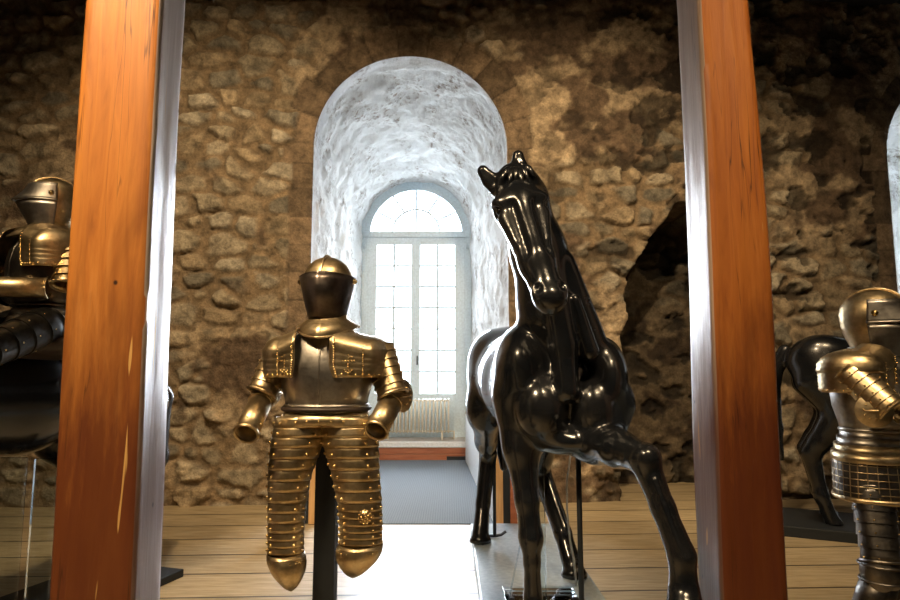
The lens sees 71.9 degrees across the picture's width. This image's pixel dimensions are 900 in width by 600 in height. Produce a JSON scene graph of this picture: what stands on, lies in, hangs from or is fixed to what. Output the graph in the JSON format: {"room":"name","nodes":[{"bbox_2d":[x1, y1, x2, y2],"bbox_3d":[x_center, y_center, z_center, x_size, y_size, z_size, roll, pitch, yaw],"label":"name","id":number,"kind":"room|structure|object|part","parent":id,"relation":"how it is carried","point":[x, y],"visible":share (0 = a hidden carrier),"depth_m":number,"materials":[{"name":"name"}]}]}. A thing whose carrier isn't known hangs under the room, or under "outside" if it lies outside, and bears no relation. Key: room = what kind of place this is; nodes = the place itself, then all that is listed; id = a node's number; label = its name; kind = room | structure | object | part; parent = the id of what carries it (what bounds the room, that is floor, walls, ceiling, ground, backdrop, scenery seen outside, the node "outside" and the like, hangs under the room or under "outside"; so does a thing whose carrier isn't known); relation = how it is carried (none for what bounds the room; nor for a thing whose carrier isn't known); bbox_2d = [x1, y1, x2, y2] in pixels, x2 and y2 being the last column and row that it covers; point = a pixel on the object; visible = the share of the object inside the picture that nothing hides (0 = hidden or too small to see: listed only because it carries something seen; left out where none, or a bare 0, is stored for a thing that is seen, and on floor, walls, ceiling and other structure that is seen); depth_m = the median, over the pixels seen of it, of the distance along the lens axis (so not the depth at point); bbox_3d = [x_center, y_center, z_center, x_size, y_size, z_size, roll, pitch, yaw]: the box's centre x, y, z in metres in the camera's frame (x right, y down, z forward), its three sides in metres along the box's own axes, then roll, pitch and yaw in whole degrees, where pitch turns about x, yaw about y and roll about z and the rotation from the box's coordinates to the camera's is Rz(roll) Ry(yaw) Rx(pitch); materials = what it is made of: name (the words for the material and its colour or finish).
{"room":"historic interior","nodes":[
{"label":"historic interior","id":0,"kind":"room"},
{"bbox_2d":[311,56,508,345],"bbox_3d":[-0.450,-0.105,8.572,2.253,4.898,3.930,0,-7,0],"label":"window alcove","id":1,"kind":"structure","parent":0,"point":[396,121],"depth_m":8.22,"materials":[{"name":"white paint"}]},
{"bbox_2d":[360,182,471,436],"bbox_3d":[-0.579,0.103,10.438,1.900,4.330,0.137,0,-7,0],"label":"window","id":2,"kind":"structure","parent":1,"relation":"in","point":[371,240],"depth_m":10.44,"materials":[{"name":"grey paint"}]},
{"bbox_2d":[383,437,464,440],"bbox_3d":[-0.579,2.362,9.956,1.960,0.272,0.880,0,-7,0],"label":"window sill","id":3,"kind":"structure","parent":1,"relation":"attached to","point":[390,438],"depth_m":9.82,"materials":[{"name":"stone"}]},
{"bbox_2d":[387,398,454,439],"bbox_3d":[-0.513,1.892,9.869,1.182,0.643,0.162,0,-7,0],"label":"radiator","id":4,"kind":"object","parent":3,"relation":"on","point":[396,430],"visible":0.68,"depth_m":9.81,"materials":[{"name":"white metal"}]},
{"bbox_2d":[0,462,859,599],"bbox_3d":[0.800,1.856,3.814,12.800,0.120,14.400,0,-7,0],"label":"floor","id":5,"kind":"structure","parent":0,"point":[221,552],"depth_m":4.49,"materials":[{"name":"brown wood"}]},
{"bbox_2d":[0,457,27,599],"bbox_3d":[-2.172,1.217,3.031,0.140,0.872,0.024,0,-7,0],"label":"prop","id":6,"kind":"object","parent":5,"relation":"on","point":[0,457],"visible":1,"depth_m":3.07,"materials":[{"name":"white"}]},
{"bbox_2d":[24,458,56,599],"bbox_3d":[-2.130,1.255,3.228,0.120,0.841,0.024,0,-7,0],"label":"prop","id":7,"kind":"object","parent":5,"relation":"on","point":[34,470],"visible":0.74,"depth_m":3.24,"materials":[{"name":"white"}]},
{"bbox_2d":[0,358,173,467],"bbox_3d":[-2.393,0.621,3.185,0.697,2.086,2.690,-2,-7,14],"label":"statue","id":8,"kind":"object","parent":5,"relation":"on","point":[30,389],"visible":0.18,"depth_m":3.20,"materials":[{"name":"black plastic"}]},
{"bbox_2d":[20,335,63,359],"bbox_3d":[-2.047,0.189,3.186,0.490,0.240,0.775,-4,-8,30],"label":"saddle","id":9,"kind":"object","parent":8,"relation":"on","point":[54,351],"visible":0.16,"depth_m":3.01,"materials":[{"name":"leather"}]},
{"bbox_2d":[0,177,72,364],"bbox_3d":[-2.196,0.072,2.921,0.787,1.499,0.865,-3,-7,28],"label":"armour","id":10,"kind":"object","parent":9,"relation":"on","point":[34,257],"visible":0.8,"depth_m":3.01,"materials":[{"name":"metal"}]},
{"bbox_3d":[-2.294,-0.136,3.255,0.221,0.262,0.137,3,-7,-28],"label":"arm","id":11,"kind":"part","parent":10,"relation":"part of","materials":[{"name":"metal"}]},
{"bbox_3d":[-1.881,-0.159,3.058,0.137,0.245,0.191,2,-7,-17],"label":"arm","id":12,"kind":"part","parent":10,"relation":"part of","materials":[{"name":"metal"}]},
{"bbox_2d":[0,567,183,599],"bbox_3d":[-2.370,1.706,3.247,0.660,0.050,2.000,-2,-7,17],"label":"plinth","id":13,"kind":"object","parent":5,"relation":"on","point":[40,591],"visible":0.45,"depth_m":3.73,"materials":[{"name":"black paint"}]},
{"bbox_2d":[50,0,184,599],"bbox_3d":[-1.172,-1.095,2.350,0.290,5.410,0.255,1,-7,-6],"label":"timber post","id":14,"kind":"object","parent":5,"relation":"on","point":[110,475],"visible":1,"depth_m":2.12,"materials":[{"name":"brown wood"}]},
{"bbox_2d":[305,465,315,523],"bbox_3d":[-1.288,1.847,7.489,0.222,0.735,3.940,0,-7,0],"label":"panelling","id":15,"kind":"object","parent":5,"relation":"on","point":[310,503],"visible":0.09,"depth_m":5.52,"materials":[{"name":"brown wood"}]},
{"bbox_2d":[312,446,338,599],"bbox_3d":[-0.491,0.976,2.455,0.520,1.320,0.520,0,-7,0],"label":"display stand","id":16,"kind":"object","parent":5,"relation":"on","point":[325,566],"visible":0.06,"depth_m":2.42,"materials":[{"name":"black paint"}]},
{"bbox_2d":[233,255,412,590],"bbox_3d":[-0.473,0.451,2.438,0.660,1.287,0.412,0,-7,0],"label":"suit","id":17,"kind":"object","parent":16,"relation":"on","point":[326,372],"visible":1,"depth_m":2.33,"materials":[{"name":"metal"}]},
{"bbox_3d":[-0.704,0.286,2.457,0.201,0.227,0.139,6,-9,-43],"label":"arm","id":18,"kind":"part","parent":17,"relation":"part of","materials":[{"name":"metal"}]},
{"bbox_3d":[-0.257,0.287,2.460,0.205,0.240,0.138,-5,-8,36],"label":"arm","id":19,"kind":"part","parent":17,"relation":"part of","materials":[{"name":"metal"}]},
{"bbox_2d":[338,460,492,523],"bbox_3d":[-0.471,2.208,7.447,1.559,0.008,4.005,0,-7,-2],"label":"carpet","id":20,"kind":"object","parent":5,"relation":"on","point":[412,491],"visible":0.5,"depth_m":6.89,"materials":[{"name":"grey carpet"}]},
{"bbox_2d":[379,441,465,460],"bbox_3d":[-0.552,2.305,9.471,1.603,0.275,0.093,0,-7,0],"label":"step","id":21,"kind":"structure","parent":5,"relation":"on","point":[388,450],"depth_m":9.45,"materials":[{"name":"white paint"}]},
{"bbox_2d":[465,412,516,522],"bbox_3d":[0.417,1.847,7.491,0.205,0.735,3.946,0,-7,-2],"label":"panelling","id":22,"kind":"object","parent":5,"relation":"on","point":[506,512],"visible":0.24,"depth_m":5.54,"materials":[{"name":"white paint"}]},
{"bbox_3d":[0.326,1.867,7.511,0.025,0.700,3.894,0,-7,-2],"label":"white panel","id":23,"kind":"part","parent":22,"relation":"part of","materials":[{"name":"paint"}]},
{"bbox_3d":[0.432,1.626,5.561,0.082,0.735,0.060,0,-7,0],"label":"oak post","id":24,"kind":"part","parent":22,"relation":"part of","materials":[{"name":"brown wood"}]},
{"bbox_2d":[489,453,506,536],"bbox_3d":[0.324,1.435,4.727,0.211,0.722,0.026,0,-7,0],"label":"support rod","id":25,"kind":"object","parent":5,"relation":"on","point":[494,534],"visible":0.69,"depth_m":4.70,"materials":[{"name":"black paint"}]},
{"bbox_2d":[471,523,605,599],"bbox_3d":[0.515,1.752,3.876,0.690,0.100,2.500,0,-7,0],"label":"plinth","id":26,"kind":"object","parent":5,"relation":"on","point":[495,561],"visible":0.51,"depth_m":3.97,"materials":[{"name":"grey paint"}]},
{"bbox_2d":[502,452,578,599],"bbox_3d":[0.500,1.214,3.444,0.400,0.871,0.320,0,-7,0],"label":"acrylic stand","id":27,"kind":"object","parent":5,"relation":"on","point":[509,593],"visible":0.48,"depth_m":3.44,"materials":[{"name":"white"}]},
{"bbox_3d":[0.500,1.630,3.397,0.400,0.010,0.320,0,-7,0],"label":"plate","id":28,"kind":"part","parent":27,"relation":"part of","materials":[{"name":"clear plastic"}]},
{"bbox_2d":[576,458,583,599],"bbox_3d":[0.647,1.162,3.088,0.090,0.893,0.090,0,-7,0],"label":"support rod","id":29,"kind":"object","parent":5,"relation":"on","point":[578,462],"visible":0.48,"depth_m":3.08,"materials":[{"name":"black paint"}]},
{"bbox_2d":[466,150,701,599],"bbox_3d":[0.527,0.521,3.696,0.828,2.301,2.729,0,-7,0],"label":"statue","id":30,"kind":"object","parent":5,"relation":"on","point":[552,382],"visible":1,"depth_m":2.92,"materials":[{"name":"black plastic"}]},
{"bbox_2d":[677,0,787,599],"bbox_3d":[1.181,-1.047,2.767,0.272,5.410,0.269,0,-7,0],"label":"timber post","id":31,"kind":"object","parent":5,"relation":"on","point":[739,503],"visible":1,"depth_m":2.54,"materials":[{"name":"brown wood"}]},
{"bbox_2d":[775,334,849,524],"bbox_3d":[3.990,0.726,5.101,2.562,2.242,0.664,-3,-7,23],"label":"statue","id":32,"kind":"object","parent":5,"relation":"on","point":[800,359],"visible":0.54,"depth_m":5.22,"materials":[{"name":"black plastic"}]},
{"bbox_2d":[783,507,857,543],"bbox_3d":[3.820,1.891,5.018,2.300,0.085,0.800,-3,-7,26],"label":"plinth","id":33,"kind":"object","parent":5,"relation":"on","point":[798,523],"visible":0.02,"depth_m":5.08,"materials":[{"name":"black paint"}]},
{"bbox_2d":[815,287,899,599],"bbox_3d":[1.871,0.785,2.547,0.590,1.716,0.525,5,-8,-38],"label":"suit","id":34,"kind":"object","parent":5,"relation":"on","point":[861,380],"visible":1,"depth_m":2.50,"materials":[{"name":"metal"}]},
{"bbox_3d":[1.676,0.359,2.480,0.139,0.248,0.246,5,-8,-38],"label":"arm","id":35,"kind":"part","parent":34,"relation":"part of","materials":[{"name":"metal"}]},
{"bbox_2d":[0,0,899,507],"bbox_3d":[0.776,-0.643,7.217,12.819,5.720,1.202,0,-7,-3],"label":"wall","id":36,"kind":"structure","parent":0,"point":[588,91],"depth_m":6.83,"materials":[{"name":"stone"}]},
{"bbox_2d":[566,456,576,584],"bbox_3d":[0.717,1.290,3.677,0.057,0.762,0.012,0,-7,0],"label":"cable","id":37,"kind":"object","parent":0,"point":[569,462],"visible":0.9,"depth_m":3.67,"materials":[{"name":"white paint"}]},
{"bbox_2d":[750,0,899,6],"bbox_3d":[0.800,-4.026,2.373,13.400,0.400,10.800,0,-7,0],"label":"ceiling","id":38,"kind":"structure","parent":0,"point":[863,3],"depth_m":7.18,"materials":[{"name":"black"}]},
{"bbox_2d":[886,104,899,293],"bbox_3d":[5.994,-0.089,8.719,2.212,4.900,3.636,0,-7,0],"label":"wall","id":39,"kind":"structure","parent":0,"point":[893,141],"depth_m":9.32,"materials":[{"name":"white paint"}]}
]}

